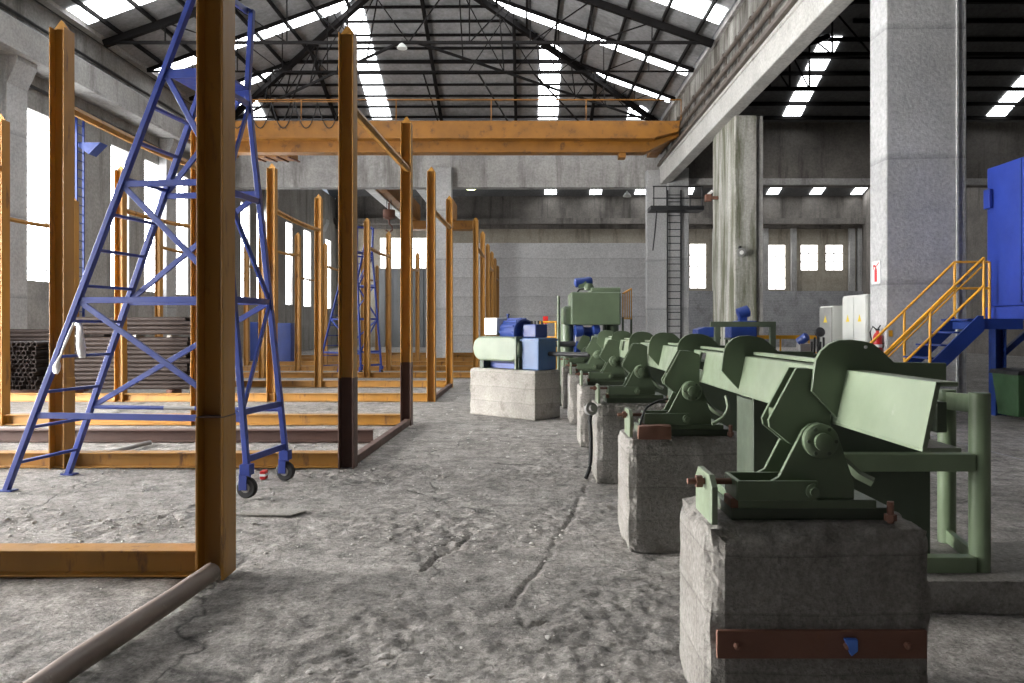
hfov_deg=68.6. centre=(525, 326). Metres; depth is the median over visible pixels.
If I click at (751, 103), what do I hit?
purlin
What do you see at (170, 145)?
column
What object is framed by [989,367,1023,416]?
wheelie bin
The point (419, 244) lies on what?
window
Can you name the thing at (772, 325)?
frame
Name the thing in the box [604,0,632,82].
purlin
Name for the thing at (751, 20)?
trim
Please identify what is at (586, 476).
hose
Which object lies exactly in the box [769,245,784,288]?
window
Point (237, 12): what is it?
purlin
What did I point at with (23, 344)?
tube
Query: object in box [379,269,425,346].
door
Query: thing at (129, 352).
tube
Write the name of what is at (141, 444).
rod
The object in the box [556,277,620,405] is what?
mill
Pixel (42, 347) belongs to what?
tube
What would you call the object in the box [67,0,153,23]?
window
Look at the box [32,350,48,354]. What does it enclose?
tube
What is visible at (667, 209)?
ladder
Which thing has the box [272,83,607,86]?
purlin
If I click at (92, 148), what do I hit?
ladder
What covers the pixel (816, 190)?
window
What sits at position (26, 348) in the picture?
tube
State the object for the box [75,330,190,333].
tube
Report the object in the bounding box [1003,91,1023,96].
window
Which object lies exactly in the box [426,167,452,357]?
column
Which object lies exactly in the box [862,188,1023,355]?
wall
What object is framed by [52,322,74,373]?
rag
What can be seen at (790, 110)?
window
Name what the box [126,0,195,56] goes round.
purlin
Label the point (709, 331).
pump
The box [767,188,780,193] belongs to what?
window
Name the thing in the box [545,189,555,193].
window
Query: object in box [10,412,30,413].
rod
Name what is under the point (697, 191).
ceiling
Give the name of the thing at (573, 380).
concrete plinth
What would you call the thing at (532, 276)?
wall
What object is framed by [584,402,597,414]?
coupling
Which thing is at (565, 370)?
concrete plinth
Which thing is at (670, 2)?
purlin
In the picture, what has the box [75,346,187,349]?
tube
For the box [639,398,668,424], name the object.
hose
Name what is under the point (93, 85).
beam
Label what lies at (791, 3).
trim
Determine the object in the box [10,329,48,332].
tube
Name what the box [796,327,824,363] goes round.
machine
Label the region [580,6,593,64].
purlin
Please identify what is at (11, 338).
tube
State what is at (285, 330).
locker
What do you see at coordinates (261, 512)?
scrap
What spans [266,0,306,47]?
purlin
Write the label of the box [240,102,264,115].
window
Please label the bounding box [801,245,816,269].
window
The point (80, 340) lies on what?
rag
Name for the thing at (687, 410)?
pivot bracket
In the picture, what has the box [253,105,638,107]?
purlin
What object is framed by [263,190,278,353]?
column
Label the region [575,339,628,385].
pivot bracket
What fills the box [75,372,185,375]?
tube
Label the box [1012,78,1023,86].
window
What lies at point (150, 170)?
window
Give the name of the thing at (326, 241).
window
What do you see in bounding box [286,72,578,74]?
purlin
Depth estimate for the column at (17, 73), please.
22.00 m
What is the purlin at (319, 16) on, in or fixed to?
on the roof truss
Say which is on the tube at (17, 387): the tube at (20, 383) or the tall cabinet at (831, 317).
the tube at (20, 383)
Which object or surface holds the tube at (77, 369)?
on the tube at (76, 373)
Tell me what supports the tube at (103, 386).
on the bearer at (82, 390)
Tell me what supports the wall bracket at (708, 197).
attached to the column at (738, 146)
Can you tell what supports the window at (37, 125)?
in the wall at (298, 204)
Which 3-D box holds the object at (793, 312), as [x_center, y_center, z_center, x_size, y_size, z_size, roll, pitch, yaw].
[18.411,-0.642,60.145,17.177,4.485,0.190,0,0,0]
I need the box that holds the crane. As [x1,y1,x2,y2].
[188,99,681,159]
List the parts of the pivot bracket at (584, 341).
link frame, slide plate, arm plate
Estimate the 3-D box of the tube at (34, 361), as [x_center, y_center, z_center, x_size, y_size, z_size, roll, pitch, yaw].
[-11.146,0.786,17.983,0.112,0.106,2.000,0,0,0]
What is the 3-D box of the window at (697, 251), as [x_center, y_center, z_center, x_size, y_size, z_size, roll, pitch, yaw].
[13.898,-4.929,60.760,1.293,3.555,0.080,0,0,0]
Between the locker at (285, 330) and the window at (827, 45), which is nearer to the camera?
the window at (827, 45)
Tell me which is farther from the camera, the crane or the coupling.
the crane
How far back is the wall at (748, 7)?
25.89 m
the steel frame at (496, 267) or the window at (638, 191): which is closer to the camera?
the steel frame at (496, 267)
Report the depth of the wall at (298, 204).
29.39 m
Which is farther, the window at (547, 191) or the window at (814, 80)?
the window at (547, 191)
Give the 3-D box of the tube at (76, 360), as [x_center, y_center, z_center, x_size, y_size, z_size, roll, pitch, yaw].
[-9.268,0.780,17.200,3.150,0.106,0.112,0,0,0]
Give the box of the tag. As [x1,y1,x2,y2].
[843,638,857,655]
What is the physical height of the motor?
0.990 m
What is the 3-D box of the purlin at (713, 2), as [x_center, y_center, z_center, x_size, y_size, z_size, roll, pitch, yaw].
[6.003,-10.362,16.247,0.080,0.150,40.494,0,0,0]
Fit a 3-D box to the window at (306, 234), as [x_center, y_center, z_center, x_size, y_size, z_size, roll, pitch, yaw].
[-15.470,-4.091,52.531,0.060,5.293,1.683,0,0,0]
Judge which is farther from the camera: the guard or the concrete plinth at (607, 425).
the guard
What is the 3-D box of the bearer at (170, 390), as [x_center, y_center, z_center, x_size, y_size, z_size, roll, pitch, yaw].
[-8.140,1.518,17.350,0.120,0.165,0.500,0,0,0]
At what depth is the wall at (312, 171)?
37.00 m
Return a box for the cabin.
[983,157,1023,415]
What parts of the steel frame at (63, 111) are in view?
post, post, post, post, rail, post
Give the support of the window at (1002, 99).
attached to the ceiling at (853, 11)
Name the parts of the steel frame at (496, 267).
post, post, post, post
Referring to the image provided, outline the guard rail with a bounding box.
[757,335,816,352]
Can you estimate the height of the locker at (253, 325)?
1.837 m
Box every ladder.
[0,0,294,497]
[75,117,107,316]
[323,226,382,371]
[647,186,703,338]
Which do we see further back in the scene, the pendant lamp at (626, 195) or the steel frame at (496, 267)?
the pendant lamp at (626, 195)
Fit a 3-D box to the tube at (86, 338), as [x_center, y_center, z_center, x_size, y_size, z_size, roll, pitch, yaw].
[-9.335,0.285,17.256,3.150,0.106,0.112,0,0,0]
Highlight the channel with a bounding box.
[701,358,946,432]
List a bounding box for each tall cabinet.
[820,306,842,348]
[843,294,869,342]
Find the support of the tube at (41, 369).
on the tube at (31, 374)
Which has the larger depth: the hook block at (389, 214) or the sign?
the hook block at (389, 214)
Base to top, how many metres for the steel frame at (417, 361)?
5.109 m
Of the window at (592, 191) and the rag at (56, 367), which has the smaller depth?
the rag at (56, 367)
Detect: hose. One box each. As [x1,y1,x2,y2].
[584,415,592,478]
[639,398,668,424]
[711,395,729,424]
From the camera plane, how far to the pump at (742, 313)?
22.55 m
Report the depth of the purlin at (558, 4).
29.29 m
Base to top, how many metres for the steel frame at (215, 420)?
5.062 m
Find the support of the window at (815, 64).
attached to the ceiling at (853, 11)
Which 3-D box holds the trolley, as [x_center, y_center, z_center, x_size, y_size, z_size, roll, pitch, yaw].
[-11.513,-8.021,34.028,2.250,0.894,1.016,0,0,0]
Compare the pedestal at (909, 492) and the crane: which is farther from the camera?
the crane
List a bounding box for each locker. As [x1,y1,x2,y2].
[250,322,257,360]
[278,323,293,360]
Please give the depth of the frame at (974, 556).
4.30 m
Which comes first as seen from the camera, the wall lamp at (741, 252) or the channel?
the channel
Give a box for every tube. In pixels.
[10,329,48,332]
[10,333,105,336]
[10,337,48,340]
[11,341,36,346]
[15,385,23,389]
[18,381,24,385]
[21,341,45,346]
[21,351,28,354]
[23,346,31,350]
[28,372,45,376]
[30,355,48,359]
[31,346,48,350]
[31,358,48,363]
[31,363,48,367]
[31,380,42,385]
[31,384,41,389]
[32,342,48,346]
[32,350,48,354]
[32,367,47,372]
[33,376,44,380]
[75,326,190,329]
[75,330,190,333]
[75,337,189,340]
[75,341,188,345]
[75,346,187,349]
[75,350,188,354]
[75,355,187,358]
[75,359,190,362]
[75,363,188,366]
[75,367,188,371]
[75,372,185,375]
[75,376,183,380]
[75,381,189,384]
[75,385,189,388]
[76,317,186,320]
[82,321,190,325]
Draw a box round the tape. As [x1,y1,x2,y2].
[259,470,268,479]
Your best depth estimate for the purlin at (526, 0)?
30.00 m
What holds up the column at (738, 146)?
on the floor
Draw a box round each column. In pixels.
[0,54,36,328]
[158,138,178,336]
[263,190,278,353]
[323,219,328,243]
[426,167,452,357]
[645,168,688,338]
[713,115,762,344]
[870,0,965,411]
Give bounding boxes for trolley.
[258,155,299,162]
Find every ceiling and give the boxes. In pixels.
[52,0,735,118]
[237,118,867,197]
[739,4,1023,121]
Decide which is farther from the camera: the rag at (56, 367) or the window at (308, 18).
the window at (308, 18)
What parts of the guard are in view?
post, slat panel, post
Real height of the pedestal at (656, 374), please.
1.228 m
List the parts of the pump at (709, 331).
tank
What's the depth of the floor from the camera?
4.95 m
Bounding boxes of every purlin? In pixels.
[71,0,172,68]
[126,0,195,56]
[176,0,266,82]
[235,8,283,64]
[240,115,653,118]
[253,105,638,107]
[259,94,623,97]
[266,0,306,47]
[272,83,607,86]
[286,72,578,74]
[308,0,326,27]
[314,46,555,49]
[328,33,536,36]
[334,19,517,22]
[360,5,495,8]
[475,59,573,59]
[526,0,527,28]
[553,0,559,47]
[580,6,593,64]
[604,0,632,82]
[627,0,673,98]
[649,0,717,114]
[748,102,1023,105]
[763,116,1023,119]
[778,71,1023,75]
[795,57,1023,58]
[824,37,1023,41]
[853,18,1023,22]
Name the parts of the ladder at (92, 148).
rail, rail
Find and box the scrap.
[236,508,305,515]
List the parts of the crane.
cable rail, handrail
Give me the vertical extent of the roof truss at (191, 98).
1.770 m
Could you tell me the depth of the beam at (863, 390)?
3.07 m
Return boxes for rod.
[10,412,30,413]
[108,440,151,450]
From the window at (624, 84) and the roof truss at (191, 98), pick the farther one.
the window at (624, 84)
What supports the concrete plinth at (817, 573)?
on the floor
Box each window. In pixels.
[27,110,48,281]
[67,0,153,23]
[111,146,124,285]
[144,161,157,291]
[156,0,350,72]
[176,175,184,294]
[240,72,271,84]
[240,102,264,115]
[241,203,246,296]
[257,217,257,297]
[286,223,289,304]
[304,231,308,305]
[325,240,328,307]
[341,6,390,118]
[380,238,425,267]
[494,0,687,75]
[538,44,561,118]
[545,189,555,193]
[590,189,601,193]
[596,72,668,101]
[627,106,647,118]
[635,189,644,193]
[653,0,727,23]
[690,244,705,287]
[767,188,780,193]
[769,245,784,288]
[783,106,805,115]
[790,91,813,100]
[798,76,820,85]
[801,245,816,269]
[805,59,829,69]
[810,188,824,193]
[814,36,841,51]
[826,245,841,269]
[851,188,866,193]
[987,108,1011,115]
[995,98,1020,106]
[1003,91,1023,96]
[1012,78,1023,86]
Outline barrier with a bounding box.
[540,321,556,369]
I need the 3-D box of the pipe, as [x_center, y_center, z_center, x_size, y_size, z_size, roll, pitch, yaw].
[-2.051,1.538,2.950,0.187,0.120,3.506,0,0,1]
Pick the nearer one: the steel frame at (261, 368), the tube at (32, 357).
the tube at (32, 357)
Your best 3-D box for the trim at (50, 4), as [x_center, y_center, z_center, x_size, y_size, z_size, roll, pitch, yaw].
[-4.364,-10.250,16.500,22.773,0.300,41.000,0,0,0]
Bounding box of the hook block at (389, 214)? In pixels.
[383,203,394,231]
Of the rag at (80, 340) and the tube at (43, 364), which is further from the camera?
the tube at (43, 364)
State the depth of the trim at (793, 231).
60.26 m
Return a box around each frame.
[0,0,235,579]
[0,20,412,468]
[10,164,452,401]
[155,217,484,377]
[243,243,493,365]
[301,258,498,357]
[710,322,775,348]
[844,389,990,572]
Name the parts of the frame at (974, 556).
cross rail, post, rail, rail, rail, post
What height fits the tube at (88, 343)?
0.106 m
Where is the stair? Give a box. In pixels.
[870,257,1022,366]
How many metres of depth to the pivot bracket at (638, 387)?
7.75 m
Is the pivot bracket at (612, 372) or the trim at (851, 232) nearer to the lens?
the pivot bracket at (612, 372)
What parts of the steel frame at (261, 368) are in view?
post, post, post, post, post, post, post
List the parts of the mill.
motor, plate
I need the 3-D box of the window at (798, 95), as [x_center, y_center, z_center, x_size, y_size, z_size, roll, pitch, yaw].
[12.932,-10.867,35.083,0.878,0.370,0.880,0,0,0]
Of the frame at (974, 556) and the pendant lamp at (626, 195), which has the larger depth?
the pendant lamp at (626, 195)
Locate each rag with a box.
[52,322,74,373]
[74,323,85,357]
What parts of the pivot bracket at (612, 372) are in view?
lug plate, link frame, plate, slide plate, arm plate, plate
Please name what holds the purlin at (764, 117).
attached to the ceiling at (853, 11)
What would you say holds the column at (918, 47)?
on the floor
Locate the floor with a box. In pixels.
[0,347,1023,682]
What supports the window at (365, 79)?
attached to the ceiling at (605, 23)
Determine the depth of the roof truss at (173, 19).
26.45 m
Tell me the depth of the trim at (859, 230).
60.26 m
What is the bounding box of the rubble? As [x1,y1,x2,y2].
[2,397,615,679]
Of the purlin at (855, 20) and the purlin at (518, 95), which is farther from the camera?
the purlin at (518, 95)
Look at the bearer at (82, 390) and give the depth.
17.46 m
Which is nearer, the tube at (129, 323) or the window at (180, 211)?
the tube at (129, 323)
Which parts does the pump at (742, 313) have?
tank, motor mount, motor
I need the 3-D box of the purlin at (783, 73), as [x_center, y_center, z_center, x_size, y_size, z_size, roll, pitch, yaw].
[16.961,-11.380,33.675,13.050,0.160,0.100,0,0,0]
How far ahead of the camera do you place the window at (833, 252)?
60.76 m
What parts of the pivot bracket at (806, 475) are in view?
lug plate, threaded rod, link frame, plate, arm plate, slide plate, arm plate, plate, plate, stop lever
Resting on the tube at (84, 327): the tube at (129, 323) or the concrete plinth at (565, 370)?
the tube at (129, 323)
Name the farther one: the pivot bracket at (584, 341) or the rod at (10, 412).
the pivot bracket at (584, 341)
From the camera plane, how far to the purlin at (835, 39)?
31.72 m
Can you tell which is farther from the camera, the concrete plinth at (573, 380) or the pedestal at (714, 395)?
the concrete plinth at (573, 380)
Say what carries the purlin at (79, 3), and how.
on the roof truss
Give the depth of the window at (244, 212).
41.02 m
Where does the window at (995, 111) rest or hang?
attached to the ceiling at (853, 11)
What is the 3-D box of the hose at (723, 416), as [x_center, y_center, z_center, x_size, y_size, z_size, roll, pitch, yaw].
[1.298,0.557,5.022,0.126,0.199,0.075,0,0,0]
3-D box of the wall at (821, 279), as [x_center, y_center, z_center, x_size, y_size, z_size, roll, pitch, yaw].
[11.580,-4.700,60.850,53.761,12.600,0.500,0,0,0]
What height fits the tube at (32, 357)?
0.106 m
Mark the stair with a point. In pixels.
(972, 328)
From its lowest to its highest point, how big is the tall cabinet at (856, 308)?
2.260 m
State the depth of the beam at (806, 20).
21.04 m
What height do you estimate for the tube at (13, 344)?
0.106 m
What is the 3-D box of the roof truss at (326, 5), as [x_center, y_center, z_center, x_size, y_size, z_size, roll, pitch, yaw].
[-4.150,-11.698,29.500,21.544,3.356,0.090,0,0,0]
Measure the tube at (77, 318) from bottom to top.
0.106 m
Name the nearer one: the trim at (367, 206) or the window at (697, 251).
the trim at (367, 206)
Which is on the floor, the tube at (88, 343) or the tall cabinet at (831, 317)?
the tall cabinet at (831, 317)
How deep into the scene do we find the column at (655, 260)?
36.50 m
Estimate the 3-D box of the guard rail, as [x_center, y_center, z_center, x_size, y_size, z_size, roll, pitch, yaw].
[8.491,0.930,23.700,2.759,1.340,0.060,0,0,0]
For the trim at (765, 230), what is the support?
attached to the wall at (821, 279)
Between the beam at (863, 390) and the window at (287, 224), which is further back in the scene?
the window at (287, 224)
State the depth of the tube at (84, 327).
17.23 m
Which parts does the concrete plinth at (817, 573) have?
steel strip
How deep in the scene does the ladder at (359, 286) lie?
24.75 m
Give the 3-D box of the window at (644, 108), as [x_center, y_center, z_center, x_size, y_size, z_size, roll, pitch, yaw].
[5.432,-10.430,36.511,0.950,0.385,0.899,0,0,0]
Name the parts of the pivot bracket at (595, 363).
link frame, plate, slide plate, arm plate, plate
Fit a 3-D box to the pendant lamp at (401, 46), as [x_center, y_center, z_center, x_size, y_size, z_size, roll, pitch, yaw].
[-4.381,-10.018,26.500,0.360,0.362,0.360,0,0,0]
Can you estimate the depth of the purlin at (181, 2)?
31.36 m
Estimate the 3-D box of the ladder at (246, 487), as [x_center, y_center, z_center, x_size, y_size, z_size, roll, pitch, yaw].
[-3.767,-0.900,7.571,2.640,5.017,0.920,0,0,8]
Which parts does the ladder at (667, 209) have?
rail, guard rail, rail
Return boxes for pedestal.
[647,361,703,395]
[668,382,751,431]
[737,396,929,553]
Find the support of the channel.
attached to the pedestal at (909, 492)
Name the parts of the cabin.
leg, platform frame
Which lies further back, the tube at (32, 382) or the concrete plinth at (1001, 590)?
the tube at (32, 382)
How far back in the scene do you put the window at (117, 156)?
28.12 m
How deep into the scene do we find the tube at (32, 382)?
17.12 m
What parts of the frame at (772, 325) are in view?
post, post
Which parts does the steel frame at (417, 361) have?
post, post, post, post, post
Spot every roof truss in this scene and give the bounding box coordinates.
[102,0,713,47]
[146,0,694,71]
[189,60,675,100]
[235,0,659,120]
[763,33,1023,90]
[797,4,1023,56]
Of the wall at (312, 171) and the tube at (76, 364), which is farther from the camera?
the wall at (312, 171)
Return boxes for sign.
[872,260,880,283]
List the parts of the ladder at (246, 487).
foot plate, foot plate, rail, rail, rail, rail, worn rail, rail, rail, rail, rail, rail, rail, rail, rail, rail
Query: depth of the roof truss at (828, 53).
27.44 m
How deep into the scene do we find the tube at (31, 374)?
17.10 m
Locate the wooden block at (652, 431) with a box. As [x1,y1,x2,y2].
[637,424,670,439]
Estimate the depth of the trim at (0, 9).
25.24 m
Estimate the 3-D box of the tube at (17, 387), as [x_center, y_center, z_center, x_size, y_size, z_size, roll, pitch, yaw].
[-11.485,1.374,17.947,0.112,0.106,2.000,0,0,0]
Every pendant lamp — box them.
[397,38,406,49]
[623,191,630,197]
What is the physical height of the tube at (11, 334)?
0.106 m
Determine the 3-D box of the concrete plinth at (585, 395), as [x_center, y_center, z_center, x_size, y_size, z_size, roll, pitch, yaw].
[1.165,1.191,10.300,0.907,0.818,0.606,0,0,0]
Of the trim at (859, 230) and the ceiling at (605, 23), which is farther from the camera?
the trim at (859, 230)
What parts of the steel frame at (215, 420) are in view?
post, joint plate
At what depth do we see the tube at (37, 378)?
17.13 m
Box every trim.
[0,0,191,148]
[0,9,176,115]
[32,0,744,120]
[336,196,861,228]
[657,0,797,166]
[659,0,789,161]
[689,178,986,185]
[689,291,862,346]
[712,229,712,290]
[763,228,768,290]
[790,228,796,290]
[848,228,854,290]
[856,228,861,290]
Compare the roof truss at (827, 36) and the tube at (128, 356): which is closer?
the tube at (128, 356)
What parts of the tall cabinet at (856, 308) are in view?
door, door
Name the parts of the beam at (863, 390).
hook plate, hook plate, hook plate, hook plate, hook plate, hook plate, hook plate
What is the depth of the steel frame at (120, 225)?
16.11 m
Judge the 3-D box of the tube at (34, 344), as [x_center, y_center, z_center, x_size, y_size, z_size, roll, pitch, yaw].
[-11.146,0.394,18.010,0.112,0.106,2.000,0,0,0]
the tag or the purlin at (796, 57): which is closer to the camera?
the tag
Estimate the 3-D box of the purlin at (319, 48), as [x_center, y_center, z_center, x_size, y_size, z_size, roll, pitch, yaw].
[-4.150,-12.080,32.520,10.916,0.140,0.070,0,0,0]
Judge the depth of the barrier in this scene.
17.98 m
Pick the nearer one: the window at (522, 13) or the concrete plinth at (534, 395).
the concrete plinth at (534, 395)
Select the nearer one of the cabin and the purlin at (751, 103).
the cabin
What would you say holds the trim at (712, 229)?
attached to the wall at (821, 279)
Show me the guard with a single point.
(626, 291)
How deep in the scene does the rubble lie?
5.94 m
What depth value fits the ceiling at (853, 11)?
33.65 m
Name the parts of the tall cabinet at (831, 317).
door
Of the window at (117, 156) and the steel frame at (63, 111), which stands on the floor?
the steel frame at (63, 111)
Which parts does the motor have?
guard leg, bed frame, motor, guard leg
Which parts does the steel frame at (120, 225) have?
post, post, post, post, post, rail, post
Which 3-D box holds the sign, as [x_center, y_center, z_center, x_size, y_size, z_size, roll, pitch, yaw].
[6.809,-1.060,14.584,0.020,0.440,0.340,0,0,0]
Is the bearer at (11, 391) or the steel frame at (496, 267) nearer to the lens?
the bearer at (11, 391)
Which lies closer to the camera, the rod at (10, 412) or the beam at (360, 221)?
the rod at (10, 412)
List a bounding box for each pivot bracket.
[560,336,590,366]
[566,337,605,374]
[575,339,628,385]
[590,343,667,403]
[617,350,733,437]
[687,367,896,524]
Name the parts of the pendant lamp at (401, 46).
lamp shade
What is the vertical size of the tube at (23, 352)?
0.106 m
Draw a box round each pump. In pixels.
[693,327,720,339]
[724,305,756,345]
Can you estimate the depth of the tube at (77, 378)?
17.15 m
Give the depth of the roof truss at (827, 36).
31.44 m
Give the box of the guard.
[622,288,631,349]
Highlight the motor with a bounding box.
[473,314,589,369]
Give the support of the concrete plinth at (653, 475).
on the floor
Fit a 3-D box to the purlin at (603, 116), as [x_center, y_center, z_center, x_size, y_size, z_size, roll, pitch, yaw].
[-4.150,-10.280,36.720,20.839,0.140,0.070,0,0,0]
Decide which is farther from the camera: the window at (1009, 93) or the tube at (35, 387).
the window at (1009, 93)
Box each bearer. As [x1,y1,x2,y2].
[10,389,39,392]
[75,389,83,392]
[166,389,181,392]
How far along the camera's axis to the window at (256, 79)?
33.88 m
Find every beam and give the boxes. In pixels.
[0,10,190,154]
[334,218,864,224]
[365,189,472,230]
[591,330,961,451]
[659,0,853,183]
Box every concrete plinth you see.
[470,367,559,420]
[561,366,575,408]
[568,373,587,423]
[577,383,606,446]
[592,399,666,483]
[618,428,736,552]
[679,496,931,682]
[927,542,1023,613]
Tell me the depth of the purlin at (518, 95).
35.28 m
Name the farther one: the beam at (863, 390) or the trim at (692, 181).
the trim at (692, 181)
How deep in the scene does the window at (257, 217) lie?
43.21 m
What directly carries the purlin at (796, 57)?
attached to the ceiling at (853, 11)
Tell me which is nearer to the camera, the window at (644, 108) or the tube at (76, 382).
the tube at (76, 382)
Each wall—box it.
[0,0,336,356]
[235,120,1023,188]
[337,229,855,346]
[453,243,644,352]
[663,0,787,155]
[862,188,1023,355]
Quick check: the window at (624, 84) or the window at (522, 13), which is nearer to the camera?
the window at (522, 13)
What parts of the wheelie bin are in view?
lid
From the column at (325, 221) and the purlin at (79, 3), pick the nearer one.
the purlin at (79, 3)
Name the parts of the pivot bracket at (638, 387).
lug plate, link frame, plate, arm plate, arm plate, plate, slide plate, plate, stop lever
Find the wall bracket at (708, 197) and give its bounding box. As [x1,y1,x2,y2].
[705,190,717,201]
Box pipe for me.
[23,563,220,682]
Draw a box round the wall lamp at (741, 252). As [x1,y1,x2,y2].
[737,246,745,256]
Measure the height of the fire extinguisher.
0.687 m
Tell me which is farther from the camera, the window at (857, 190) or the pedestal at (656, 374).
the window at (857, 190)
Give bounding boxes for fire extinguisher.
[869,325,883,349]
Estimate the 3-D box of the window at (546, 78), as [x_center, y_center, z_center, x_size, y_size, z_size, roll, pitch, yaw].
[1.077,-11.220,34.667,0.950,1.965,4.586,0,0,0]
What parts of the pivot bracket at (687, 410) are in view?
lug plate, threaded rod, link frame, plate, arm plate, slide plate, arm plate, plate, plate, stop lever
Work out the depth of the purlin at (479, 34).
31.78 m

